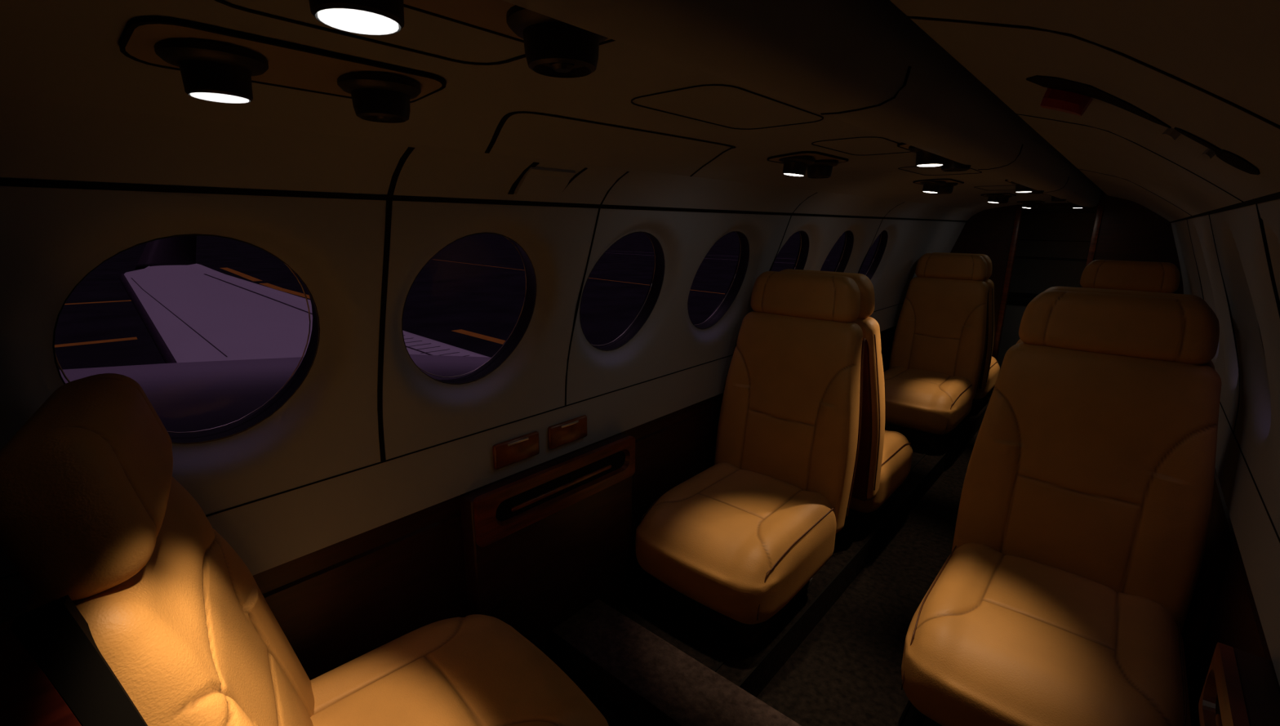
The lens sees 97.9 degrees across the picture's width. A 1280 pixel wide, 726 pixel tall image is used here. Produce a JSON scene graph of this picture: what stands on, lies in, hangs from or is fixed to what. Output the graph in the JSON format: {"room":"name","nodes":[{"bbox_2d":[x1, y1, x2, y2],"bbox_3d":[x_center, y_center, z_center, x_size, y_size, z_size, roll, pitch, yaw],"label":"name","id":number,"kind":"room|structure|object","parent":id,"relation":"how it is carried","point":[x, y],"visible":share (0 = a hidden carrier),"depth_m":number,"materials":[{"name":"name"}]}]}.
{"room":"aircraft cabin","nodes":[
{"label":"aircraft cabin","id":0,"kind":"room"},
{"bbox_2d":[0,186,965,623],"bbox_3d":[0.503,-0.228,2.093,0.152,0.635,5.040,13,18,40],"label":"wall","id":1,"kind":"structure","parent":0,"point":[51,238],"depth_m":1.04,"materials":[{"name":"beige plastic"}]},
{"bbox_2d":[52,233,319,444],"bbox_3d":[-0.666,-0.036,0.848,0.157,0.383,0.355,13,18,40],"label":"window","id":2,"kind":"structure","parent":1,"relation":"in","point":[302,371],"depth_m":0.96,"materials":[{"name":"black plastic"}]},
{"bbox_2d":[377,146,414,462],"bbox_3d":[-0.424,-0.063,0.967,0.222,0.571,0.010,13,18,40],"label":"trim","id":3,"kind":"structure","parent":1,"relation":"attached to","point":[395,175],"depth_m":0.97,"materials":[{"name":"black"}]},
{"bbox_2d":[0,302,903,579],"bbox_3d":[0.458,-0.061,2.174,0.003,0.003,5.040,13,18,40],"label":"trim","id":4,"kind":"structure","parent":1,"relation":"attached to","point":[404,455],"depth_m":1.15,"materials":[{"name":"black"}]},
{"bbox_2d":[401,231,536,384],"bbox_3d":[-0.361,-0.117,1.184,0.157,0.383,0.355,13,18,40],"label":"window","id":5,"kind":"structure","parent":1,"relation":"in","point":[521,326],"depth_m":1.30,"materials":[{"name":"black plastic"}]},
{"bbox_2d":[0,177,967,222],"bbox_3d":[0.563,-0.524,1.968,0.007,0.010,5.040,13,18,40],"label":"trim","id":6,"kind":"structure","parent":1,"relation":"attached to","point":[15,182],"depth_m":0.83,"materials":[{"name":"black plastic"}]},
{"bbox_2d":[492,431,539,469],"bbox_3d":[-0.298,0.211,1.353,0.016,0.062,0.132,13,18,40],"label":"ashtray","id":7,"kind":"object","parent":1,"relation":"attached to","point":[505,453],"visible":1,"depth_m":1.34,"materials":[{"name":"brown wood"}]},
{"bbox_2d":[459,432,635,652],"bbox_3d":[-0.213,0.506,1.503,0.068,0.525,0.535,13,18,40],"label":"folding table","id":8,"kind":"object","parent":1,"relation":"attached to","point":[543,542],"visible":0.95,"depth_m":1.45,"materials":[{"name":"brown wood"}]},
{"bbox_2d":[547,414,586,448],"bbox_3d":[-0.189,0.182,1.473,0.016,0.062,0.132,13,18,40],"label":"ashtray","id":9,"kind":"object","parent":1,"relation":"attached to","point":[563,433],"visible":1,"depth_m":1.46,"materials":[{"name":"brown wood"}]},
{"bbox_2d":[253,324,897,679],"bbox_3d":[0.442,0.330,2.283,0.025,0.542,5.040,13,18,40],"label":"wall panel","id":10,"kind":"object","parent":1,"relation":"attached to","point":[337,603],"depth_m":1.21,"materials":[{"name":"brown wood"}]},
{"bbox_2d":[564,171,629,405],"bbox_3d":[-0.110,-0.147,1.314,0.222,0.571,0.004,13,18,40],"label":"trim","id":11,"kind":"structure","parent":1,"relation":"attached to","point":[620,177],"depth_m":1.33,"materials":[{"name":"black plastic"}]},
{"bbox_2d":[579,231,665,351],"bbox_3d":[-0.056,-0.198,1.520,0.157,0.383,0.355,13,18,40],"label":"window","id":12,"kind":"structure","parent":1,"relation":"in","point":[650,301],"depth_m":1.64,"materials":[{"name":"black plastic"}]},
{"bbox_2d":[687,231,749,328],"bbox_3d":[0.248,-0.279,1.857,0.157,0.383,0.355,13,18,40],"label":"window frame","id":13,"kind":"structure","parent":1,"relation":"in","point":[735,286],"depth_m":1.97,"materials":[{"name":"black plastic"}]},
{"bbox_2d":[769,192,817,271],"bbox_3d":[0.503,-0.310,1.991,0.222,0.571,0.004,13,18,40],"label":"trim","id":14,"kind":"structure","parent":1,"relation":"attached to","point":[815,193],"depth_m":1.96,"materials":[{"name":"black plastic"}]},
{"bbox_2d":[792,230,809,269],"bbox_3d":[0.553,-0.359,2.193,0.157,0.383,0.355,13,18,40],"label":"window frame","id":15,"kind":"structure","parent":1,"relation":"in","point":[803,250],"depth_m":2.27,"materials":[{"name":"black plastic"}]},
{"bbox_2d":[833,230,853,272],"bbox_3d":[0.858,-0.440,2.530,0.157,0.383,0.355,13,18,40],"label":"window frame","id":16,"kind":"structure","parent":1,"relation":"in","point":[846,253],"depth_m":2.62,"materials":[{"name":"black plastic"}]},
{"bbox_2d":[864,230,888,279],"bbox_3d":[1.162,-0.521,2.866,0.157,0.383,0.355,13,18,40],"label":"window","id":17,"kind":"structure","parent":1,"relation":"in","point":[883,237],"depth_m":2.97,"materials":[{"name":"black glass"}]},
{"bbox_2d":[857,202,903,273],"bbox_3d":[1.111,-0.471,2.662,0.222,0.571,0.004,13,18,40],"label":"trim","id":18,"kind":"structure","parent":1,"relation":"attached to","point":[903,202],"depth_m":2.66,"materials":[{"name":"black plastic"}]},
{"bbox_2d":[0,0,1279,222],"bbox_3d":[1.323,-0.635,2.027,1.380,0.203,6.170,13,18,40],"label":"ceiling","id":19,"kind":"structure","parent":0,"point":[73,107],"depth_m":0.63,"materials":[{"name":"beige plastic"}]},
{"bbox_2d":[118,16,445,102],"bbox_3d":[-0.324,-0.282,0.537,0.114,0.016,0.260,13,18,40],"label":"plate","id":20,"kind":"object","parent":19,"relation":"attached to","point":[294,66],"visible":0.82,"depth_m":0.50,"materials":[{"name":"beige plastic"}]},
{"bbox_2d":[154,39,268,103],"bbox_3d":[-0.374,-0.253,0.493,0.080,0.037,0.080,6,15,22],"label":"light","id":21,"kind":"object","parent":20,"relation":"attached to","point":[210,71],"visible":1,"depth_m":0.47,"materials":[{"name":"black plastic"}]},
{"bbox_2d":[337,72,421,123],"bbox_3d":[-0.273,-0.277,0.589,0.080,0.036,0.080,13,18,40],"label":"air vent","id":22,"kind":"object","parent":20,"relation":"attached to","point":[375,97],"visible":1,"depth_m":0.57,"materials":[{"name":"black plastic"}]},
{"bbox_2d":[213,0,525,65],"bbox_3d":[-0.187,-0.263,0.431,0.124,0.002,0.239,13,18,40],"label":"trim","id":23,"kind":"structure","parent":19,"relation":"attached to","point":[222,2],"depth_m":0.47,"materials":[{"name":"black plastic"}]},
{"bbox_2d":[403,0,614,45],"bbox_3d":[-0.113,-0.246,0.368,0.110,0.005,0.264,13,18,40],"label":"plate","id":24,"kind":"object","parent":19,"relation":"attached to","point":[486,15],"visible":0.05,"depth_m":0.40,"materials":[{"name":"beige"}]},
{"bbox_2d":[308,0,404,35],"bbox_3d":[-0.164,-0.215,0.321,0.080,0.037,0.080,6,15,20],"label":"light","id":25,"kind":"object","parent":24,"relation":"attached to","point":[366,17],"visible":1,"depth_m":0.32,"materials":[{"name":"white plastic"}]},
{"bbox_2d":[506,4,608,78],"bbox_3d":[-0.059,-0.239,0.419,0.080,0.036,0.080,13,18,40],"label":"air vent","id":26,"kind":"object","parent":24,"relation":"attached to","point":[555,48],"visible":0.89,"depth_m":0.40,"materials":[{"name":"black plastic"}]},
{"bbox_2d":[507,162,587,196],"bbox_3d":[-0.176,-0.350,1.071,0.072,0.056,0.140,13,18,40],"label":"panel","id":27,"kind":"object","parent":19,"relation":"attached to","point":[534,180],"visible":1,"depth_m":1.06,"materials":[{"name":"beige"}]},
{"bbox_2d":[484,111,736,176],"bbox_3d":[-0.009,-0.384,1.016,0.218,0.035,0.638,13,18,40],"label":"trim","id":28,"kind":"structure","parent":19,"relation":"attached to","point":[507,116],"depth_m":0.84,"materials":[{"name":"black plastic"}]},
{"bbox_2d":[631,84,823,129],"bbox_3d":[0.127,-0.341,0.756,0.152,0.002,0.292,13,18,40],"label":"trim","id":29,"kind":"structure","parent":19,"relation":"attached to","point":[734,86],"depth_m":0.72,"materials":[{"name":"black plastic"}]},
{"bbox_2d":[767,151,848,164],"bbox_3d":[0.381,-0.458,1.258,0.114,0.013,0.219,13,18,40],"label":"plate","id":30,"kind":"object","parent":19,"relation":"attached to","point":[814,154],"visible":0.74,"depth_m":1.20,"materials":[{"name":"beige"}]},
{"bbox_2d":[778,155,815,176],"bbox_3d":[0.344,-0.434,1.229,0.080,0.043,0.080,3,14,9],"label":"light","id":31,"kind":"object","parent":30,"relation":"attached to","point":[795,166],"visible":0.98,"depth_m":1.21,"materials":[{"name":"black plastic"}]},
{"bbox_2d":[807,159,838,178],"bbox_3d":[0.418,-0.449,1.295,0.080,0.036,0.080,13,18,40],"label":"air vent","id":32,"kind":"object","parent":30,"relation":"attached to","point":[823,168],"visible":0.96,"depth_m":1.27,"materials":[{"name":"black plastic"}]},
{"bbox_2d":[811,136,910,155],"bbox_3d":[0.442,-0.421,1.089,0.132,0.002,0.262,13,18,40],"label":"trim","id":33,"kind":"structure","parent":19,"relation":"attached to","point":[869,136],"depth_m":1.03,"materials":[{"name":"black"}]},
{"bbox_2d":[820,66,911,115],"bbox_3d":[0.257,-0.305,0.621,0.111,0.056,0.019,-3,14,-15],"label":"trim","id":34,"kind":"structure","parent":19,"relation":"attached to","point":[909,67],"depth_m":0.62,"materials":[{"name":"black plastic"}]},
{"bbox_2d":[897,142,911,150],"bbox_3d":[0.581,-0.423,1.106,0.072,0.005,0.259,13,18,40],"label":"plate","id":35,"kind":"object","parent":19,"relation":"attached to","point":[902,145],"visible":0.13,"depth_m":1.05,"materials":[{"name":"beige"}]},
{"bbox_2d":[908,146,945,166],"bbox_3d":[0.547,-0.390,1.048,0.080,0.037,0.080,11,18,37],"label":"light","id":36,"kind":"object","parent":35,"relation":"attached to","point":[923,158],"visible":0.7,"depth_m":1.03,"materials":[{"name":"black plastic"}]},
{"bbox_2d":[941,157,970,171],"bbox_3d":[0.649,-0.413,1.143,0.080,0.036,0.080,13,18,40],"label":"air vent","id":37,"kind":"object","parent":35,"relation":"attached to","point":[949,165],"visible":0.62,"depth_m":1.13,"materials":[{"name":"black plastic"}]},
{"bbox_2d":[912,178,964,184],"bbox_3d":[1.013,-0.612,1.889,0.114,0.010,0.229,13,18,40],"label":"plate","id":38,"kind":"object","parent":19,"relation":"attached to","point":[948,180],"visible":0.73,"depth_m":1.82,"materials":[{"name":"beige"}]},
{"bbox_2d":[920,180,946,193],"bbox_3d":[0.972,-0.588,1.856,0.080,0.043,0.080,3,14,9],"label":"light","id":39,"kind":"object","parent":38,"relation":"attached to","point":[933,186],"visible":0.97,"depth_m":1.84,"materials":[{"name":"black plastic"}]},
{"bbox_2d":[935,182,958,194],"bbox_3d":[1.053,-0.604,1.930,0.080,0.036,0.080,13,18,40],"label":"air vent","id":40,"kind":"object","parent":38,"relation":"attached to","point":[948,188],"visible":0.79,"depth_m":1.91,"materials":[{"name":"black plastic"}]},
{"bbox_2d":[897,166,982,175],"bbox_3d":[0.824,-0.526,1.526,0.152,0.002,0.302,13,18,40],"label":"trim","id":41,"kind":"structure","parent":19,"relation":"attached to","point":[906,166],"depth_m":1.59,"materials":[{"name":"black plastic"}]},
{"bbox_2d":[973,185,1015,190],"bbox_3d":[1.419,-0.684,2.182,0.152,0.002,0.302,13,18,40],"label":"trim","id":42,"kind":"structure","parent":19,"relation":"attached to","point":[995,185],"depth_m":2.11,"materials":[{"name":"black plastic"}]},
{"bbox_2d":[977,144,1023,169],"bbox_3d":[0.785,-0.445,1.205,0.109,0.056,0.018,-3,14,-15],"label":"trim","id":43,"kind":"structure","parent":19,"relation":"attached to","point":[1022,144],"depth_m":1.21,"materials":[{"name":"black plastic"}]},
{"bbox_2d":[906,16,1279,128],"bbox_3d":[0.362,-0.224,0.441,0.303,0.155,0.004,13,18,40],"label":"trim","id":44,"kind":"structure","parent":19,"relation":"attached to","point":[1119,53],"depth_m":0.43,"materials":[{"name":"black plastic"}]},
{"bbox_2d":[1016,113,1244,203],"bbox_3d":[0.759,-0.329,0.878,0.303,0.155,0.002,13,18,40],"label":"trim","id":45,"kind":"structure","parent":19,"relation":"attached to","point":[1016,113],"depth_m":0.86,"materials":[{"name":"black plastic"}]},
{"bbox_2d":[1026,75,1260,174],"bbox_3d":[0.553,-0.267,0.623,0.215,0.119,0.111,13,18,40],"label":"emergency release","id":46,"kind":"object","parent":19,"relation":"attached to","point":[1062,95],"visible":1,"depth_m":0.62,"materials":[{"name":"black plastic"}]},
{"bbox_3d":[1.681,-0.786,2.612,0.114,0.009,0.229,13,18,40],"label":"plate","id":47,"kind":"object","parent":19,"relation":"attached to","visible":0},
{"bbox_2d":[985,194,1005,203],"bbox_3d":[1.641,-0.761,2.579,0.080,0.043,0.080,3,14,9],"label":"light","id":48,"kind":"object","parent":47,"relation":"attached to","point":[994,198],"visible":0.96,"depth_m":2.56,"materials":[{"name":"black plastic"}]},
{"bbox_2d":[999,195,1012,203],"bbox_3d":[1.721,-0.778,2.653,0.080,0.036,0.080,13,18,40],"label":"air vent","id":49,"kind":"object","parent":47,"relation":"attached to","point":[1003,200],"visible":0.62,"depth_m":2.63,"materials":[{"name":"black plastic"}]},
{"bbox_3d":[2.300,-0.947,3.281,0.114,0.008,0.239,13,18,40],"label":"plate","id":50,"kind":"object","parent":19,"relation":"attached to","visible":0},
{"bbox_2d":[1020,201,1036,208],"bbox_3d":[2.256,-0.921,3.244,0.080,0.043,0.080,3,14,9],"label":"light","id":51,"kind":"object","parent":50,"relation":"attached to","point":[1025,204],"visible":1,"depth_m":3.23,"materials":[{"name":"black plastic"}]},
{"bbox_3d":[1.272,-0.605,1.861,0.061,0.005,0.249,13,18,40],"label":"plate","id":52,"kind":"object","parent":19,"relation":"attached to","visible":0},
{"bbox_2d":[1010,181,1033,192],"bbox_3d":[1.245,-0.572,1.805,0.080,0.037,0.080,4,14,12],"label":"light","id":53,"kind":"object","parent":52,"relation":"attached to","point":[1019,188],"visible":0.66,"depth_m":1.79,"materials":[{"name":"black plastic"}]},
{"bbox_2d":[1025,189,1044,194],"bbox_3d":[1.340,-0.593,1.892,0.080,0.036,0.080,13,18,40],"label":"air vent","id":54,"kind":"object","parent":52,"relation":"attached to","point":[1034,192],"visible":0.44,"depth_m":1.87,"materials":[{"name":"black plastic"}]},
{"bbox_3d":[2.533,-0.939,3.250,0.056,0.005,0.239,13,18,40],"label":"plate","id":55,"kind":"object","parent":19,"relation":"attached to","visible":0},
{"bbox_2d":[1070,202,1083,208],"bbox_3d":[2.511,-0.906,3.195,0.080,0.037,0.080,12,18,38],"label":"light","id":56,"kind":"object","parent":55,"relation":"attached to","point":[1074,206],"visible":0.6,"depth_m":3.18,"materials":[{"name":"black plastic"}]},
{"bbox_3d":[1.758,-0.734,2.398,0.061,0.005,0.239,13,18,40],"label":"plate","id":57,"kind":"object","parent":19,"relation":"attached to","visible":0},
{"bbox_2d":[1050,195,1066,201],"bbox_3d":[1.823,-0.721,2.424,0.080,0.036,0.080,13,18,40],"label":"air vent","id":58,"kind":"object","parent":57,"relation":"attached to","point":[1053,198],"visible":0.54,"depth_m":2.42,"materials":[{"name":"black plastic"}]},
{"bbox_2d":[543,395,991,725],"bbox_3d":[0.936,0.752,1.937,1.340,0.100,5.040,13,18,40],"label":"floor","id":59,"kind":"structure","parent":0,"point":[840,664],"depth_m":1.72,"materials":[{"name":"carpet"}]},
{"bbox_2d":[0,373,608,725],"bbox_3d":[-0.411,0.463,0.865,0.689,0.954,0.493,-12,19,-42],"label":"seat","id":60,"kind":"object","parent":59,"relation":"on","point":[138,611],"visible":1,"depth_m":0.55,"materials":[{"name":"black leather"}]},
{"bbox_2d":[310,613,608,725],"bbox_3d":[-0.357,0.691,0.987,0.520,0.240,0.480,-12,19,-42],"label":"seat cushion","id":61,"kind":"object","parent":60,"relation":"on","point":[473,669],"depth_m":1.00,"materials":[{"name":"beige leather"}]},
{"bbox_2d":[546,598,801,725],"bbox_3d":[0.276,0.885,1.196,1.310,0.168,0.180,13,18,40],"label":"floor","id":62,"kind":"structure","parent":59,"relation":"on","point":[649,677],"depth_m":1.36,"materials":[{"name":"carpet"}]},
{"bbox_2d":[634,271,865,648],"bbox_3d":[0.341,0.240,1.715,0.485,0.990,0.663,13,18,40],"label":"seat","id":63,"kind":"object","parent":59,"relation":"on","point":[738,541],"visible":1,"depth_m":1.72,"materials":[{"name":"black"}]},
{"bbox_2d":[635,462,836,623],"bbox_3d":[0.291,0.529,1.731,0.480,0.240,0.520,13,18,40],"label":"seat cushion","id":64,"kind":"object","parent":63,"relation":"on","point":[739,540],"depth_m":1.59,"materials":[{"name":"beige leather"}]},
{"bbox_2d":[779,268,912,534],"bbox_3d":[0.800,0.119,2.221,0.485,0.990,0.663,13,18,40],"label":"seat","id":65,"kind":"object","parent":59,"relation":"on","point":[885,456],"visible":0.24,"depth_m":1.93,"materials":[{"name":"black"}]},
{"bbox_2d":[847,430,912,512],"bbox_3d":[0.844,0.382,2.342,0.480,0.240,0.520,13,18,40],"label":"seat cushion","id":66,"kind":"object","parent":65,"relation":"on","point":[895,465],"depth_m":2.12,"materials":[{"name":"beige leather"}]},
{"bbox_2d":[712,404,987,725],"bbox_3d":[1.472,0.559,2.515,0.500,0.007,3.420,13,18,40],"label":"trim","id":67,"kind":"structure","parent":59,"relation":"attached to","point":[722,662],"depth_m":1.78,"materials":[{"name":"black metal"}]},
{"bbox_2d":[884,253,989,450],"bbox_3d":[1.592,-0.092,3.095,0.485,0.990,0.663,13,18,40],"label":"seat","id":68,"kind":"object","parent":59,"relation":"on","point":[931,379],"visible":0.97,"depth_m":3.12,"materials":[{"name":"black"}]},
{"bbox_2d":[884,365,973,434],"bbox_3d":[1.541,0.197,3.112,0.480,0.240,0.520,13,18,40],"label":"seat cushion","id":69,"kind":"object","parent":68,"relation":"on","point":[920,399],"depth_m":2.94,"materials":[{"name":"beige leather"}]},
{"bbox_2d":[933,252,999,413],"bbox_3d":[2.059,-0.216,3.611,0.485,0.990,0.663,13,18,40],"label":"seat","id":70,"kind":"object","parent":59,"relation":"on","point":[991,368],"visible":0.13,"depth_m":3.31,"materials":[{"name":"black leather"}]},
{"bbox_2d":[973,356,999,399],"bbox_3d":[2.103,0.048,3.732,0.480,0.240,0.520,13,18,40],"label":"seat cushion","id":71,"kind":"object","parent":70,"relation":"on","point":[994,368],"depth_m":3.47,"materials":[{"name":"beige leather"}]},
{"bbox_2d":[901,289,1221,725],"bbox_3d":[0.938,0.368,1.228,0.485,0.990,0.663,13,18,40],"label":"seat","id":72,"kind":"object","parent":59,"relation":"on","point":[1063,594],"visible":1,"depth_m":1.26,"materials":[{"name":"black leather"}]},
{"bbox_2d":[901,542,1191,725],"bbox_3d":[0.888,0.657,1.245,0.480,0.240,0.520,13,18,40],"label":"seat cushion","id":73,"kind":"object","parent":72,"relation":"on","point":[1003,633],"depth_m":1.16,"materials":[{"name":"beige leather"}]},
{"bbox_2d":[1016,286,1214,368],"bbox_3d":[1.392,0.247,1.730,0.485,0.990,0.663,13,18,40],"label":"seat","id":74,"kind":"object","parent":59,"relation":"on","point":[1210,363],"visible":0.03,"depth_m":1.38,"materials":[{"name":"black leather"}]},
{"bbox_2d":[1080,259,1180,293],"bbox_3d":[2.177,0.039,2.597,0.485,0.990,0.663,13,18,40],"label":"seat","id":75,"kind":"object","parent":59,"relation":"on","point":[1140,276],"visible":0.2,"depth_m":2.66,"materials":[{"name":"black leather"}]},
{"bbox_2d":[950,190,1183,348],"bbox_3d":[2.991,-0.461,4.032,1.420,1.600,1.160,13,18,40],"label":"wall","id":76,"kind":"structure","parent":0,"point":[1129,230],"depth_m":3.76,"materials":[{"name":"brown wood"}]},
{"bbox_2d":[986,204,1104,395],"bbox_3d":[2.606,-0.362,3.629,0.440,1.275,0.052,13,18,40],"label":"door frame","id":77,"kind":"structure","parent":76,"relation":"in","point":[1019,212],"depth_m":3.66,"materials":[{"name":"brown wood"}]},
{"bbox_2d":[1014,239,1090,261],"bbox_3d":[3.364,-0.875,4.345,1.200,0.149,0.008,13,18,40],"label":"trim","id":78,"kind":"structure","parent":76,"relation":"attached to","point":[1018,239],"depth_m":4.42,"materials":[{"name":"black"}]},
{"bbox_2d":[1170,198,1279,685],"bbox_3d":[1.387,-0.031,1.340,0.152,0.635,5.040,13,18,40],"label":"wall","id":79,"kind":"structure","parent":0,"point":[1237,236],"depth_m":1.12,"materials":[{"name":"beige plastic"}]},
{"bbox_2d":[1079,168,1192,216],"bbox_3d":[1.552,-0.539,1.754,0.303,0.155,0.002,13,18,40],"label":"trim","id":80,"kind":"structure","parent":79,"relation":"attached to","point":[1079,169],"depth_m":1.74,"materials":[{"name":"black plastic"}]},
{"bbox_2d":[1185,217,1204,299],"bbox_3d":[1.917,-0.291,1.976,0.222,0.571,0.003,13,18,40],"label":"trim","id":81,"kind":"structure","parent":79,"relation":"attached to","point":[1185,217],"depth_m":1.94,"materials":[{"name":"black plastic"}]},
{"bbox_2d":[1208,214,1239,432],"bbox_3d":[1.310,-0.130,1.304,0.222,0.571,0.003,13,18,40],"label":"trim","id":82,"kind":"structure","parent":79,"relation":"attached to","point":[1228,305],"depth_m":1.27,"materials":[{"name":"black plastic"}]},
{"bbox_2d":[1170,191,1279,222],"bbox_3d":[1.333,-0.352,1.312,0.007,0.009,5.040,13,18,40],"label":"trim","id":83,"kind":"structure","parent":79,"relation":"attached to","point":[1275,196],"depth_m":0.82,"materials":[{"name":"black plastic"}]},
{"bbox_2d":[1181,466,1271,725],"bbox_3d":[1.437,0.552,1.436,0.025,0.542,5.040,13,18,40],"label":"wall panel","id":84,"kind":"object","parent":79,"relation":"attached to","point":[1223,609],"depth_m":1.23,"materials":[{"name":"brown wood"}]},
{"bbox_2d":[1198,641,1279,725],"bbox_3d":[0.714,0.719,0.688,0.068,0.525,0.535,13,18,40],"label":"side cabinet","id":85,"kind":"object","parent":79,"relation":"attached to","point":[1241,687],"visible":0.95,"depth_m":0.76,"materials":[{"name":"brown wood"}]},
{"bbox_2d":[1219,400,1279,542],"bbox_3d":[1.429,0.155,1.347,0.003,0.003,5.040,13,18,40],"label":"trim","id":86,"kind":"structure","parent":79,"relation":"attached to","point":[1253,479],"depth_m":1.05,"materials":[{"name":"black"}]},
{"bbox_2d":[1257,324,1266,361],"bbox_3d":[1.205,-0.065,1.042,0.157,0.383,0.355,13,18,40],"label":"window","id":87,"kind":"structure","parent":79,"relation":"in","point":[1258,324],"depth_m":1.17,"materials":[{"name":"black plastic"}]},
{"bbox_2d":[1255,204,1279,317],"bbox_3d":[0.821,0.000,0.764,0.222,0.571,0.002,13,18,40],"label":"trim","id":88,"kind":"structure","parent":79,"relation":"attached to","point":[1260,220],"depth_m":0.73,"materials":[{"name":"black plastic"}]},
{"bbox_3d":[2.984,0.267,4.214,1.380,0.020,1.160,13,18,40],"label":"floor","id":89,"kind":"structure","parent":0,"visible":0},
{"bbox_2d":[997,291,1038,371],"bbox_3d":[3.212,-0.152,4.372,1.340,0.720,0.380,13,18,40],"label":"storage cabinet","id":90,"kind":"object","parent":89,"relation":"on","point":[1017,302],"visible":0.02,"depth_m":4.37,"materials":[{"name":"black plastic"}]},
{"bbox_2d":[1007,291,1038,305],"bbox_3d":[3.216,-0.472,4.292,1.340,0.060,0.380,13,18,40],"label":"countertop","id":91,"kind":"structure","parent":90,"relation":"on","point":[1014,298],"depth_m":4.32,"materials":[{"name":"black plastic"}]},
{"label":"outside","id":92,"kind":"structure","parent":0,"visible":0},
{"bbox_2d":[54,231,902,369],"bbox_3d":[-4.507,-14.690,69.067,220.000,0.050,220.000,13,18,40],"label":"ground","id":93,"kind":"structure","parent":92,"point":[445,297],"depth_m":20.70,"materials":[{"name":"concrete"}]},
{"bbox_2d":[54,337,137,347],"bbox_3d":[-11.669,-0.350,11.237,2.309,0.003,0.340,-12,19,-42],"label":"painted line","id":94,"kind":"object","parent":93,"relation":"on","point":[129,338],"visible":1,"depth_m":11.54,"materials":[{"name":"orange paint"}]},
{"bbox_2d":[64,299,131,304],"bbox_3d":[-16.820,-1.805,16.853,2.236,0.003,0.300,-10,18,-37],"label":"painted line","id":95,"kind":"object","parent":93,"relation":"on","point":[129,300],"visible":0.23,"depth_m":17.01,"materials":[{"name":"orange paint"}]},
{"bbox_2d":[220,267,262,281],"bbox_3d":[-19.116,-4.256,26.575,0.355,0.003,8.937,-12,19,-42],"label":"painted line","id":96,"kind":"object","parent":93,"relation":"on","point":[250,277],"visible":1,"depth_m":26.02,"materials":[{"name":"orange paint"}]},
{"bbox_2d":[259,283,310,298],"bbox_3d":[-12.720,-2.601,20.210,7.213,0.003,0.383,14,19,42],"label":"painted line","id":97,"kind":"object","parent":93,"relation":"on","point":[268,285],"visible":0.77,"depth_m":20.43,"materials":[{"name":"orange paint"}]},
{"bbox_2d":[452,328,505,344],"bbox_3d":[-3.058,-0.473,12.084,3.601,0.003,0.260,13,19,41],"label":"painted line","id":98,"kind":"object","parent":93,"relation":"on","point":[460,331],"visible":0.62,"depth_m":12.55,"materials":[{"name":"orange paint"}]},
{"bbox_2d":[436,259,724,293],"bbox_3d":[-4.256,-4.482,28.087,0.169,0.003,28.286,-13,19,-43],"label":"painted line","id":99,"kind":"object","parent":93,"relation":"on","point":[437,260],"visible":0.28,"depth_m":25.46,"materials":[{"name":"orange paint"}]},
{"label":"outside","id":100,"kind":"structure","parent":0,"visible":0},
{"bbox_2d":[59,235,490,435],"bbox_3d":[-3.637,-0.420,3.946,5.834,1.333,4.300,13,18,40],"label":"aircraft wing","id":101,"kind":"object","parent":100,"point":[227,344],"visible":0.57,"depth_m":3.64,"materials":[{"name":"white paint"}]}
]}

